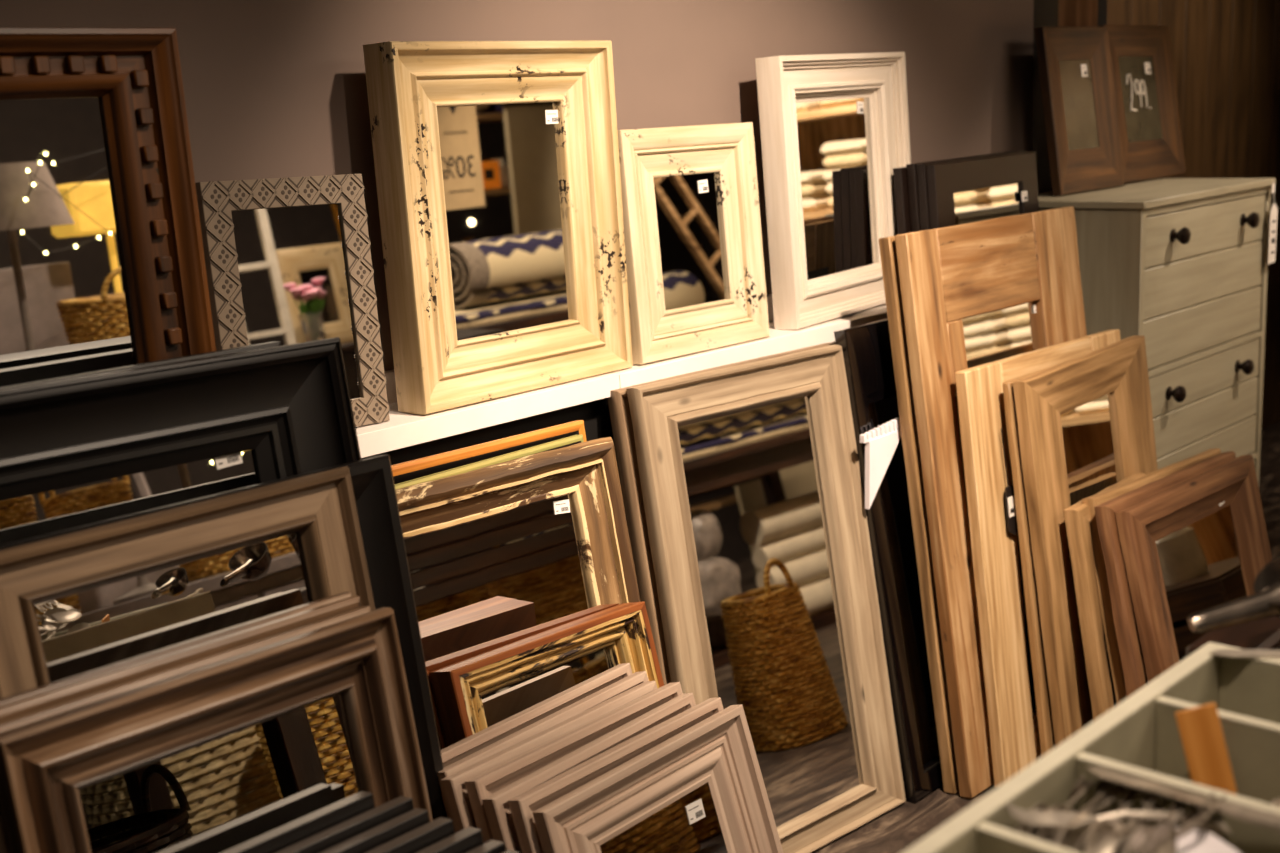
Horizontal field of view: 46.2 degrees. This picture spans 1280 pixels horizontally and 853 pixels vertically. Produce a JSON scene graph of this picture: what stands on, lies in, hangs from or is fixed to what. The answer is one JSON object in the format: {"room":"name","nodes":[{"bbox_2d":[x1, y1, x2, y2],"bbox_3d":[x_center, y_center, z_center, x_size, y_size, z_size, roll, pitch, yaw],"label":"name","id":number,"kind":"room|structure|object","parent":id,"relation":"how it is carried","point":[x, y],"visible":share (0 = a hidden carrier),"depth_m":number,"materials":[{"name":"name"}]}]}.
{"room":"home goods store","nodes":[
{"label":"home goods store","id":0,"kind":"room"},
{"bbox_2d":[0,0,1033,370],"bbox_3d":[-1.295,-0.280,1.826,0.100,3.000,6.900,9,17,43],"label":"wall","id":1,"kind":"structure","parent":0,"point":[272,88],"depth_m":2.90,"materials":[{"name":"grey paint"}]},
{"bbox_2d":[1033,0,1057,192],"bbox_3d":[1.120,-0.937,4.315,0.090,3.000,0.160,9,17,43],"label":"trim","id":2,"kind":"structure","parent":1,"relation":"attached to","point":[1045,12],"depth_m":4.27,"materials":[{"name":"black wood"}]},
{"bbox_2d":[812,421,1279,852],"bbox_3d":[2.496,1.059,2.111,7.400,0.100,12.000,9,17,43],"label":"floor","id":3,"kind":"structure","parent":0,"point":[903,826],"depth_m":3.29,"materials":[{"name":"brown wood"}]},
{"bbox_2d":[0,27,215,386],"bbox_3d":[-0.805,0.371,1.846,0.106,1.673,0.735,9,17,43],"label":"mirror","id":4,"kind":"object","parent":3,"relation":"on","point":[102,259],"visible":0.49,"depth_m":1.90,"materials":[{"name":"brown wood"}]},
{"bbox_2d":[0,97,135,386],"bbox_3d":[-0.819,0.361,1.857,0.004,1.502,0.551,6,15,43],"label":"mirror glass","id":5,"kind":"object","parent":4,"relation":"attached to","point":[68,272],"depth_m":1.88,"materials":[{"name":"silver metal"}]},
{"bbox_2d":[0,341,280,388],"bbox_3d":[-0.696,0.579,1.838,0.134,1.261,0.802,9,17,43],"label":"mirror","id":6,"kind":"object","parent":3,"relation":"on","point":[275,343],"visible":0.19,"depth_m":1.91,"materials":[{"name":"paint"}]},
{"bbox_2d":[0,591,351,706],"bbox_3d":[-0.437,0.734,1.713,0.188,0.986,0.485,9,17,43],"label":"mirror","id":7,"kind":"object","parent":3,"relation":"on","point":[29,693],"visible":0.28,"depth_m":1.66,"materials":[{"name":"brown wood"}]},
{"bbox_2d":[0,337,360,544],"bbox_3d":[-0.593,0.582,1.765,0.811,1.275,0.256,-14,17,-42],"label":"mirror","id":8,"kind":"object","parent":3,"relation":"on","point":[79,451],"visible":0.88,"depth_m":1.82,"materials":[{"name":"paint"}]},
{"bbox_2d":[0,450,258,544],"bbox_3d":[-0.606,0.585,1.776,0.548,1.047,0.005,-14,7,-43],"label":"mirror glass","id":9,"kind":"object","parent":8,"relation":"attached to","point":[25,517],"depth_m":1.79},
{"bbox_2d":[0,596,361,722],"bbox_3d":[-0.423,0.737,1.692,0.189,0.987,0.485,9,17,43],"label":"mirror","id":10,"kind":"object","parent":3,"relation":"on","point":[98,683],"visible":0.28,"depth_m":1.64,"materials":[{"name":"brown wood"}]},
{"bbox_2d":[0,606,370,852],"bbox_3d":[-0.408,0.744,1.670,0.188,0.981,0.485,9,17,43],"label":"mirror","id":11,"kind":"object","parent":3,"relation":"on","point":[68,705],"visible":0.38,"depth_m":1.60,"materials":[{"name":"brown wood"}]},
{"bbox_2d":[0,466,375,697],"bbox_3d":[-0.447,0.652,1.778,0.211,1.120,0.499,8,17,42],"label":"mirror","id":12,"kind":"object","parent":3,"relation":"on","point":[76,603],"visible":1,"depth_m":1.73,"materials":[{"name":"brown wood"}]},
{"bbox_2d":[34,535,310,682],"bbox_3d":[-0.459,0.650,1.787,0.005,1.007,0.352,-4,8,44],"label":"mirror glass","id":13,"kind":"object","parent":12,"relation":"attached to","point":[89,630],"depth_m":1.73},
{"bbox_2d":[0,607,432,852],"bbox_3d":[-0.380,0.745,1.662,0.194,0.980,0.487,9,17,43],"label":"mirror","id":14,"kind":"object","parent":3,"relation":"on","point":[220,756],"visible":1,"depth_m":1.63,"materials":[{"name":"brown wood"}]},
{"bbox_2d":[78,694,359,852],"bbox_3d":[-0.392,0.746,1.673,0.004,0.839,0.336,-5,7,45],"label":"mirror glass","id":15,"kind":"object","parent":14,"relation":"attached to","point":[222,794],"depth_m":1.64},
{"bbox_2d":[0,454,447,820],"bbox_3d":[-0.488,0.655,1.766,0.192,1.122,0.704,9,17,44],"label":"mirror","id":16,"kind":"object","parent":3,"relation":"on","point":[372,480],"visible":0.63,"depth_m":1.94,"materials":[{"name":"paint"}]},
{"bbox_2d":[287,532,304,568],"bbox_3d":[-0.491,0.655,1.769,0.572,1.022,0.005,-14,8,-44],"label":"mirror glass","id":17,"kind":"object","parent":16,"relation":"attached to","point":[293,538],"depth_m":1.86,"materials":[{"name":"mirror"}]},
{"bbox_2d":[221,791,374,852],"bbox_3d":[-0.387,0.852,1.606,0.161,0.796,0.420,9,17,43],"label":"mirror","id":18,"kind":"object","parent":3,"relation":"on","point":[289,834],"visible":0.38,"depth_m":1.65,"materials":[{"name":"paint"}]},
{"bbox_2d":[276,796,413,852],"bbox_3d":[-0.343,0.854,1.610,0.159,0.786,0.420,9,17,43],"label":"mirror","id":19,"kind":"object","parent":3,"relation":"on","point":[322,841],"visible":0.5,"depth_m":1.66,"materials":[{"name":"paint"}]},
{"bbox_2d":[320,808,429,852],"bbox_3d":[-0.322,0.860,1.589,0.158,0.781,0.420,9,17,43],"label":"mirror","id":20,"kind":"object","parent":3,"relation":"on","point":[375,837],"visible":0.75,"depth_m":1.66,"materials":[{"name":"paint"}]},
{"bbox_2d":[366,817,454,852],"bbox_3d":[-0.294,0.864,1.577,0.158,0.775,0.420,9,17,43],"label":"mirror","id":21,"kind":"object","parent":3,"relation":"on","point":[414,841],"visible":0.86,"depth_m":1.65,"materials":[{"name":"paint"}]},
{"bbox_2d":[417,827,483,852],"bbox_3d":[-0.261,0.869,1.569,0.156,0.766,0.420,9,17,43],"label":"mirror","id":22,"kind":"object","parent":3,"relation":"on","point":[468,839],"visible":1,"depth_m":1.66,"materials":[{"name":"paint"}]},
{"bbox_2d":[467,840,505,852],"bbox_3d":[-0.235,0.875,1.555,0.154,0.757,0.420,9,17,43],"label":"mirror","id":23,"kind":"object","parent":3,"relation":"on","point":[493,846],"visible":1,"depth_m":1.66,"materials":[{"name":"paint"}]},
{"bbox_2d":[391,420,586,483],"bbox_3d":[-0.243,0.541,2.508,0.162,1.008,0.604,9,17,44],"label":"mirror","id":24,"kind":"object","parent":3,"relation":"on","point":[417,468],"visible":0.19,"depth_m":2.49,"materials":[{"name":"brown wood"}]},
{"bbox_2d":[395,434,583,489],"bbox_3d":[-0.229,0.559,2.464,0.160,0.990,0.594,8,16,42],"label":"mirror","id":25,"kind":"object","parent":3,"relation":"on","point":[575,439],"visible":0.16,"depth_m":2.48,"materials":[{"name":"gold metal"}]},
{"bbox_2d":[503,850,519,852],"bbox_3d":[-0.215,0.880,1.533,0.154,0.756,0.420,9,17,43],"label":"mirror","id":26,"kind":"object","parent":3,"relation":"on","point":[507,851],"visible":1,"depth_m":1.65,"materials":[{"name":"paint"}]},
{"bbox_2d":[396,437,640,661],"bbox_3d":[-0.180,0.566,2.412,0.606,0.994,0.224,-14,17,-43],"label":"mirror","id":27,"kind":"object","parent":3,"relation":"on","point":[502,549],"visible":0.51,"depth_m":2.43,"materials":[{"name":"painted wood"},{"name":"silvered mirror glass"}]},
{"bbox_2d":[404,494,589,661],"bbox_3d":[-0.192,0.564,2.424,0.422,0.857,0.005,-14,6,-43],"label":"mirror glass","id":28,"kind":"object","parent":27,"relation":"attached to","point":[481,581],"depth_m":2.41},
{"bbox_2d":[425,603,618,749],"bbox_3d":[-0.104,0.699,2.298,0.401,0.774,0.255,-14,17,-42],"label":"gilt mirror","id":29,"kind":"object","parent":3,"relation":"on","point":[452,658],"visible":0.14,"depth_m":2.25,"materials":[{"name":"brown wood"}]},
{"bbox_2d":[441,663,632,767],"bbox_3d":[-0.052,0.758,2.148,0.237,0.719,0.412,8,16,40],"label":"mirror","id":30,"kind":"object","parent":3,"relation":"on","point":[451,754],"visible":0.19,"depth_m":2.13,"materials":[{"name":"brown wood"}]},
{"bbox_2d":[437,671,648,831],"bbox_3d":[-0.029,0.764,2.128,0.235,0.712,0.418,8,16,40],"label":"mirror","id":31,"kind":"object","parent":3,"relation":"on","point":[637,678],"visible":0.12,"depth_m":2.11,"materials":[{"name":"brown wood"}]},
{"bbox_2d":[429,601,663,746],"bbox_3d":[-0.057,0.701,2.266,0.391,0.781,0.263,-14,17,-43],"label":"gilt mirror","id":32,"kind":"object","parent":3,"relation":"on","point":[473,694],"visible":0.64,"depth_m":2.24,"materials":[{"name":"brown wood"}]},
{"bbox_2d":[481,647,611,726],"bbox_3d":[-0.068,0.703,2.277,0.272,0.697,0.004,-14,1,-43],"label":"mirror glass","id":33,"kind":"object","parent":32,"relation":"attached to","point":[500,704],"depth_m":2.26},
{"bbox_2d":[441,681,656,833],"bbox_3d":[-0.020,0.773,2.093,0.236,0.709,0.408,8,16,41],"label":"mirror","id":34,"kind":"object","parent":3,"relation":"on","point":[454,787],"visible":0.2,"depth_m":2.01,"materials":[{"name":"brown wood"}]},
{"bbox_2d":[465,682,682,843],"bbox_3d":[0.013,0.773,2.084,0.235,0.710,0.415,8,16,41],"label":"mirror","id":35,"kind":"object","parent":3,"relation":"on","point":[479,787],"visible":0.26,"depth_m":2.03,"materials":[{"name":"brown wood"}]},
{"bbox_2d":[482,693,695,852],"bbox_3d":[0.037,0.780,2.064,0.232,0.701,0.414,8,16,40],"label":"mirror","id":36,"kind":"object","parent":3,"relation":"on","point":[496,805],"visible":0.27,"depth_m":2.00,"materials":[{"name":"brown wood"}]},
{"bbox_2d":[508,697,722,852],"bbox_3d":[0.070,0.783,2.053,0.231,0.697,0.416,8,16,41],"label":"mirror","id":37,"kind":"object","parent":3,"relation":"on","point":[522,806],"visible":0.23,"depth_m":1.99,"materials":[{"name":"brown wood"}]},
{"bbox_2d":[356,294,887,520],"bbox_3d":[-0.568,0.503,2.532,0.172,1.103,4.600,9,17,43],"label":"ledge","id":38,"kind":"object","parent":3,"relation":"on","point":[406,437],"visible":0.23,"depth_m":2.77,"materials":[{"name":"white wood"}]},
{"bbox_2d":[195,174,389,426],"bbox_3d":[-0.551,-0.191,2.415,0.304,0.421,0.053,-14,17,-43],"label":"mirror","id":39,"kind":"object","parent":38,"relation":"on","point":[288,261],"visible":0.69,"depth_m":2.41,"materials":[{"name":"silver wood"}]},
{"bbox_2d":[231,203,361,398],"bbox_3d":[-0.551,-0.191,2.416,0.212,0.334,0.004,-13,11,-43],"label":"mirror glass","id":40,"kind":"object","parent":39,"relation":"attached to","point":[296,277],"depth_m":2.41,"materials":[{"name":"silver metal"}]},
{"bbox_2d":[363,40,632,414],"bbox_3d":[-0.236,-0.375,2.712,0.075,0.621,0.520,7,15,43],"label":"mirror","id":41,"kind":"object","parent":38,"relation":"on","point":[497,164],"visible":1,"depth_m":2.69,"materials":[{"name":"paint"}]},
{"bbox_2d":[437,102,571,340],"bbox_3d":[-0.243,-0.376,2.719,0.004,0.419,0.306,7,15,43],"label":"mirror glass","id":42,"kind":"object","parent":41,"relation":"attached to","point":[504,169],"depth_m":2.72,"materials":[{"name":"silver metal"}]},
{"bbox_2d":[617,122,769,363],"bbox_3d":[0.111,-0.381,3.056,0.061,0.457,0.397,9,17,44],"label":"mirror","id":43,"kind":"object","parent":38,"relation":"on","point":[696,282],"visible":0.99,"depth_m":3.06,"materials":[{"name":"paint"}]},
{"bbox_2d":[654,172,727,309],"bbox_3d":[0.101,-0.380,3.065,0.004,0.277,0.211,4,13,45],"label":"mirror glass","id":44,"kind":"object","parent":43,"relation":"attached to","point":[691,208],"depth_m":3.07,"materials":[{"name":"silver metal"}]},
{"bbox_2d":[755,52,910,329],"bbox_3d":[0.469,-0.559,3.471,0.085,0.595,0.568,7,15,37],"label":"mirror","id":45,"kind":"object","parent":38,"relation":"on","point":[834,128],"visible":0.9,"depth_m":3.44,"materials":[{"name":"paint"}]},
{"bbox_2d":[796,97,876,279],"bbox_3d":[0.455,-0.556,3.483,0.004,0.407,0.350,4,14,38],"label":"mirror glass","id":46,"kind":"object","parent":45,"relation":"attached to","point":[837,136],"depth_m":3.49,"materials":[{"name":"silver metal"}]},
{"bbox_2d":[893,167,910,233],"bbox_3d":[0.799,-0.509,3.799,0.045,0.327,0.499,8,16,42],"label":"mirror","id":47,"kind":"object","parent":38,"relation":"on","point":[899,174],"visible":0.08,"depth_m":3.61,"materials":[{"name":"black wood"}]},
{"bbox_2d":[906,151,1014,231],"bbox_3d":[0.831,-0.514,3.796,0.045,0.335,0.499,8,16,42],"label":"mirror","id":48,"kind":"object","parent":38,"relation":"on","point":[911,168],"visible":0.14,"depth_m":3.60,"materials":[{"name":"black wood"}]},
{"bbox_2d":[916,150,1025,230],"bbox_3d":[0.852,-0.512,3.782,0.045,0.335,0.499,8,16,42],"label":"mirror","id":49,"kind":"object","parent":38,"relation":"on","point":[921,168],"visible":0.14,"depth_m":3.59,"materials":[{"name":"black wood"}]},
{"bbox_2d":[926,152,1038,228],"bbox_3d":[0.874,-0.508,3.769,0.045,0.331,0.499,8,16,42],"label":"mirror","id":50,"kind":"object","parent":38,"relation":"on","point":[961,192],"visible":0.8,"depth_m":3.73,"materials":[{"name":"black wood"}]},
{"bbox_2d":[954,182,1021,224],"bbox_3d":[0.875,-0.508,3.768,0.004,0.195,0.349,3,13,43],"label":"mirror glass","id":51,"kind":"object","parent":50,"relation":"attached to","point":[973,201],"depth_m":3.75,"materials":[{"name":"silver metal"}]},
{"bbox_2d":[532,704,782,852],"bbox_3d":[0.102,0.788,2.042,0.229,0.688,0.414,8,16,41],"label":"mirror","id":52,"kind":"object","parent":3,"relation":"on","point":[701,789],"visible":1,"depth_m":2.08,"materials":[{"name":"brown wood"}]},
{"bbox_2d":[600,782,726,852],"bbox_3d":[0.094,0.791,2.050,0.004,0.560,0.240,-15,1,43],"label":"mirror glass","id":53,"kind":"object","parent":52,"relation":"attached to","point":[689,817],"depth_m":2.07,"materials":[{"name":"brown mirror"}]},
{"bbox_2d":[607,342,835,684],"bbox_3d":[0.261,0.379,3.122,0.650,1.016,0.187,-14,16,-41],"label":"mirror","id":54,"kind":"object","parent":3,"relation":"on","point":[618,403],"visible":0.16,"depth_m":2.89,"materials":[{"name":"brown wood"}]},
{"bbox_2d":[627,345,905,852],"bbox_3d":[0.284,0.381,3.094,0.612,1.021,0.190,-14,16,-41],"label":"mirror","id":55,"kind":"object","parent":3,"relation":"on","point":[753,496],"visible":0.91,"depth_m":3.11,"materials":[{"name":"brown wood"}]},
{"bbox_2d":[678,396,862,827],"bbox_3d":[0.275,0.391,3.099,0.405,0.870,0.004,-13,7,-41],"label":"mirror glass","id":56,"kind":"object","parent":55,"relation":"attached to","point":[752,478],"depth_m":3.10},
{"bbox_2d":[834,318,942,802],"bbox_3d":[0.661,0.274,3.432,0.195,1.052,0.490,8,17,42],"label":"mirror","id":57,"kind":"object","parent":3,"relation":"on","point":[867,354],"depth_m":3.31,"materials":[{"name":"black wood"}]},
{"bbox_2d":[868,395,938,765],"bbox_3d":[0.680,0.325,3.447,0.004,0.842,0.368,-4,8,44],"label":"mirror glass","id":58,"kind":"object","parent":57,"relation":"attached to","point":[894,487],"depth_m":3.36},
{"bbox_2d":[878,236,958,793],"bbox_3d":[0.855,0.143,3.540,0.186,1.243,0.721,9,17,43],"label":"mirror","id":59,"kind":"object","parent":3,"relation":"on","point":[887,246],"visible":0.19,"depth_m":3.28,"materials":[{"name":"brown wood"}]},
{"bbox_2d":[895,206,1086,798],"bbox_3d":[0.888,0.143,3.514,0.189,1.251,0.732,9,17,43],"label":"mirror","id":60,"kind":"object","parent":3,"relation":"on","point":[977,293],"visible":0.56,"depth_m":3.32,"materials":[{"name":"brown wood"}]},
{"bbox_2d":[955,301,1038,526],"bbox_3d":[0.856,0.149,3.488,0.005,0.847,0.420,-1,10,45],"label":"mirror glass","id":61,"kind":"object","parent":60,"relation":"attached to","point":[990,337],"depth_m":3.46,"materials":[{"name":"beige mirror"}]},
{"bbox_2d":[1002,360,1069,755],"bbox_3d":[1.068,0.295,3.561,0.122,0.917,0.610,9,17,43],"label":"mirror","id":62,"kind":"object","parent":3,"relation":"on","point":[1046,733],"visible":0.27,"depth_m":3.35,"materials":[{"name":"brown wood"}]},
{"bbox_2d":[955,329,1119,786],"bbox_3d":[0.994,0.284,3.550,0.136,0.949,0.731,9,17,43],"label":"mirror","id":63,"kind":"object","parent":3,"relation":"on","point":[1015,744],"visible":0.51,"depth_m":3.33,"materials":[{"name":"brown wood"}]},
{"bbox_2d":[1005,415,1036,713],"bbox_3d":[0.992,0.285,3.549,0.004,0.711,0.430,0,10,44],"label":"mirror glass","id":64,"kind":"object","parent":63,"relation":"attached to","point":[1031,700],"depth_m":3.40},
{"bbox_2d":[1013,335,1157,746],"bbox_3d":[1.093,0.289,3.541,0.136,0.934,0.612,9,17,42],"label":"mirror","id":65,"kind":"object","parent":3,"relation":"on","point":[1085,422],"visible":0.55,"depth_m":3.41,"materials":[{"name":"brown wood"}]},
{"bbox_2d":[1060,393,1120,506],"bbox_3d":[1.085,0.288,3.538,0.004,0.716,0.280,0,12,44],"label":"mirror glass","id":66,"kind":"object","parent":65,"relation":"attached to","point":[1090,423],"depth_m":3.50,"materials":[{"name":"silver metal"}]},
{"bbox_2d":[1064,473,1144,720],"bbox_3d":[1.129,0.455,3.494,0.131,0.627,0.410,7,16,39],"label":"mirror","id":67,"kind":"object","parent":3,"relation":"on","point":[1102,694],"visible":0.2,"depth_m":3.34,"materials":[{"name":"brown wood"}]},
{"bbox_2d":[1102,621,1116,706],"bbox_3d":[1.118,0.451,3.502,0.004,0.447,0.212,-5,7,41],"label":"mirror glass","id":68,"kind":"object","parent":67,"relation":"attached to","point":[1108,659],"depth_m":3.45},
{"bbox_2d":[1082,448,1220,704],"bbox_3d":[1.282,0.424,3.577,0.644,0.639,0.163,-14,17,-43],"label":"mirror","id":69,"kind":"object","parent":3,"relation":"on","point":[1104,593],"visible":0.12,"depth_m":3.36,"materials":[{"name":"brown wood"}]},
{"bbox_2d":[1038,178,1275,484],"bbox_3d":[1.435,-0.057,4.325,0.476,1.246,0.851,9,17,43],"label":"dresser","id":70,"kind":"object","parent":3,"relation":"on","point":[1180,264],"visible":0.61,"depth_m":4.07,"materials":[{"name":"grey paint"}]},
{"bbox_2d":[1034,26,1123,196],"bbox_3d":[1.223,-0.878,4.158,0.086,0.449,0.368,9,17,43],"label":"mirror","id":71,"kind":"object","parent":70,"relation":"on","point":[1075,65],"visible":1,"depth_m":4.15,"materials":[{"name":"brown wood"}]},
{"bbox_2d":[1059,60,1098,150],"bbox_3d":[1.216,-0.893,4.161,0.004,0.248,0.184,-2,10,45],"label":"mirror glass","id":72,"kind":"object","parent":71,"relation":"attached to","point":[1077,90],"depth_m":4.16,"materials":[{"name":"mirror"}]},
{"bbox_2d":[1097,25,1185,182],"bbox_3d":[1.505,-0.968,4.491,0.096,0.456,0.426,9,17,43],"label":"mirror","id":73,"kind":"object","parent":70,"relation":"on","point":[1151,146],"visible":0.98,"depth_m":4.51,"materials":[{"name":"red wood"}]},
{"bbox_2d":[1118,56,1162,141],"bbox_3d":[1.497,-0.982,4.493,0.004,0.254,0.238,-3,8,45],"label":"mirror glass","id":74,"kind":"object","parent":73,"relation":"attached to","point":[1139,77],"depth_m":4.49,"materials":[{"name":"mirror"}]},
{"bbox_2d":[1268,180,1277,264],"bbox_3d":[1.837,-0.596,4.357,0.008,0.246,0.056,9,17,43],"label":"tag","id":75,"kind":"object","parent":70,"relation":"hanging from","point":[1274,211],"visible":1,"depth_m":4.36,"materials":[{"name":"white paper"}]},
{"bbox_2d":[1094,451,1235,697],"bbox_3d":[1.299,0.432,3.533,0.657,0.637,0.165,-14,17,-43],"label":"mirror","id":76,"kind":"object","parent":3,"relation":"on","point":[1135,675],"visible":0.24,"depth_m":3.31,"materials":[{"name":"wood"},{"name":"silver mirror glass"}]},
{"bbox_2d":[1115,455,1271,682],"bbox_3d":[1.345,0.440,3.519,0.641,0.625,0.177,-14,17,-43],"label":"mirror","id":77,"kind":"object","parent":3,"relation":"on","point":[1199,543],"visible":0.63,"depth_m":3.48,"materials":[{"name":"brown wood"},{"name":"mirror glass"}]},
{"bbox_2d":[1156,505,1246,661],"bbox_3d":[1.345,0.439,3.537,0.396,0.447,0.005,-14,3,-43],"label":"mirror glass","id":78,"kind":"object","parent":77,"relation":"attached to","point":[1201,566],"depth_m":3.52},
{"bbox_2d":[1183,615,1279,658],"bbox_3d":[1.430,0.597,1.999,0.800,0.953,1.553,9,17,43],"label":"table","id":79,"kind":"object","parent":3,"relation":"on","point":[1264,633],"visible":0.14,"depth_m":1.63,"materials":[{"name":"brown wood"}]},
{"bbox_3d":[0.470,0.918,0.989,0.695,0.845,1.095,9,17,43],"label":"tray stand","id":80,"kind":"object","parent":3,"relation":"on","visible":0},
{"bbox_2d":[902,642,1279,852],"bbox_3d":[0.445,0.429,0.884,0.698,0.155,1.095,9,17,43],"label":"bin","id":81,"kind":"object","parent":80,"relation":"on","point":[1140,737],"visible":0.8,"depth_m":1.30,"materials":[{"name":"grey wood"}]},
{"bbox_2d":[1014,774,1093,835],"bbox_3d":[0.331,0.318,1.215,0.130,0.044,0.016,-14,17,-42],"label":"spoon","id":82,"kind":"object","parent":81,"relation":"in","point":[1079,788],"visible":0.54,"depth_m":1.23,"materials":[{"name":"silver metal"}]},
{"bbox_2d":[1038,778,1114,844],"bbox_3d":[0.351,0.315,1.198,0.025,0.040,0.128,9,17,43],"label":"spoon","id":83,"kind":"object","parent":81,"relation":"in","point":[1048,834],"visible":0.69,"depth_m":1.19,"materials":[{"name":"silver metal"}]},
{"bbox_2d":[1028,783,1131,838],"bbox_3d":[0.348,0.317,1.198,0.129,0.042,0.018,-12,15,-35],"label":"spoon","id":84,"kind":"object","parent":81,"relation":"in","point":[1118,790],"visible":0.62,"depth_m":1.20,"materials":[{"name":"silver metal"}]},
{"bbox_2d":[1057,787,1145,849],"bbox_3d":[0.360,0.320,1.184,0.129,0.043,0.017,-13,16,-40],"label":"spoon","id":85,"kind":"object","parent":81,"relation":"in","point":[1068,838],"visible":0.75,"depth_m":1.18,"materials":[{"name":"silver metal"}]},
{"bbox_2d":[1005,803,1230,834],"bbox_3d":[0.382,0.310,1.171,0.191,0.035,0.026,-2,12,2],"label":"fork","id":86,"kind":"object","parent":81,"relation":"in","point":[1061,819],"visible":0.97,"depth_m":1.17,"materials":[{"name":"silver metal"}]},
{"bbox_2d":[1073,799,1169,852],"bbox_3d":[0.369,0.321,1.168,0.130,0.044,0.016,-12,15,-35],"label":"spoon","id":87,"kind":"object","parent":81,"relation":"in","point":[1108,827],"visible":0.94,"depth_m":1.16,"materials":[{"name":"silver metal"}]},
{"bbox_2d":[1084,784,1166,852],"bbox_3d":[0.379,0.317,1.169,0.025,0.040,0.128,9,17,44],"label":"spoon","id":88,"kind":"object","parent":81,"relation":"in","point":[1097,841],"visible":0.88,"depth_m":1.16,"materials":[{"name":"silver metal"}]},
{"bbox_2d":[1119,799,1189,852],"bbox_3d":[0.390,0.318,1.149,0.016,0.044,0.130,9,17,43],"label":"spoon","id":89,"kind":"object","parent":81,"relation":"in","point":[1132,844],"visible":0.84,"depth_m":1.14,"materials":[{"name":"silver metal"}]},
{"bbox_2d":[1112,804,1200,852],"bbox_3d":[0.395,0.320,1.151,0.130,0.044,0.016,-10,14,-31],"label":"spoon","id":90,"kind":"object","parent":81,"relation":"in","point":[1192,816],"visible":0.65,"depth_m":1.16,"materials":[{"name":"silver metal"}]},
{"bbox_2d":[1138,792,1226,852],"bbox_3d":[0.405,0.313,1.135,0.129,0.044,0.016,-13,16,-39],"label":"spoon","id":91,"kind":"object","parent":81,"relation":"in","point":[1162,838],"visible":1,"depth_m":1.13,"materials":[{"name":"silver metal"}]},
{"bbox_2d":[1086,767,1279,830],"bbox_3d":[0.446,0.292,1.175,0.200,0.012,0.041,7,16,39],"label":"divider","id":92,"kind":"object","parent":81,"relation":"in","point":[1265,818],"visible":1,"depth_m":1.17,"materials":[{"name":"grey wood"}]},
{"bbox_2d":[1175,702,1237,794],"bbox_3d":[0.503,0.308,1.319,0.060,0.131,0.025,-3,12,-2],"label":"divider","id":93,"kind":"object","parent":81,"relation":"in","point":[1200,730],"visible":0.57,"depth_m":1.31,"materials":[{"name":"orange wood"}]},
{"bbox_2d":[1174,827,1239,852],"bbox_3d":[0.418,0.323,1.149,0.080,0.016,0.053,3,13,24],"label":"paper tag","id":94,"kind":"object","parent":81,"relation":"in","point":[1193,841],"visible":0.55,"depth_m":1.15,"materials":[{"name":"white paper"}]},
{"bbox_2d":[1187,556,1279,632],"bbox_3d":[0.641,0.172,1.522,0.162,0.073,0.083,-10,14,-31],"label":"scoop","id":95,"kind":"object","parent":81,"relation":"on","point":[1265,602],"visible":1,"depth_m":1.52,"materials":[{"name":"metal"}]},
{"bbox_2d":[1253,556,1279,617],"bbox_3d":[0.676,0.167,1.542,0.082,0.071,0.084,-10,14,-14],"label":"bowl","id":96,"kind":"object","parent":95,"relation":"on","point":[1266,598],"depth_m":1.54,"materials":[{"name":"metal"}]},
{"bbox_2d":[1209,649,1279,657],"bbox_3d":[0.650,0.218,1.438,0.200,0.013,0.019,-1,12,9],"label":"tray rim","id":97,"kind":"object","parent":81,"relation":"in","point":[1234,653],"visible":1,"depth_m":1.45,"materials":[{"name":"grey wood"}]},
{"bbox_2d":[1271,798,1279,806],"bbox_3d":[0.547,0.327,1.259,0.032,0.018,0.032,9,17,43],"label":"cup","id":98,"kind":"object","parent":81,"relation":"in","point":[1276,802],"visible":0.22,"depth_m":1.27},
{"bbox_2d":[1058,0,1097,26],"bbox_3d":[1.318,-1.026,4.681,0.060,3.000,0.340,9,17,43],"label":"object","id":99,"kind":"structure","parent":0,"point":[1071,13],"depth_m":4.63,"materials":[{"name":"brown wood"}]},
{"bbox_2d":[1097,0,1106,25],"bbox_3d":[1.466,-1.088,4.933,0.040,3.000,0.200,9,17,43],"label":"trim","id":100,"kind":"structure","parent":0,"point":[1102,4],"depth_m":4.91,"materials":[{"name":"black wood"}]},
{"bbox_2d":[1107,0,1279,428],"bbox_3d":[2.505,-1.406,6.165,0.029,3.000,4.837,9,17,43],"label":"wall","id":101,"kind":"structure","parent":0,"point":[1226,53],"depth_m":6.01,"materials":[{"name":"brown wood"}]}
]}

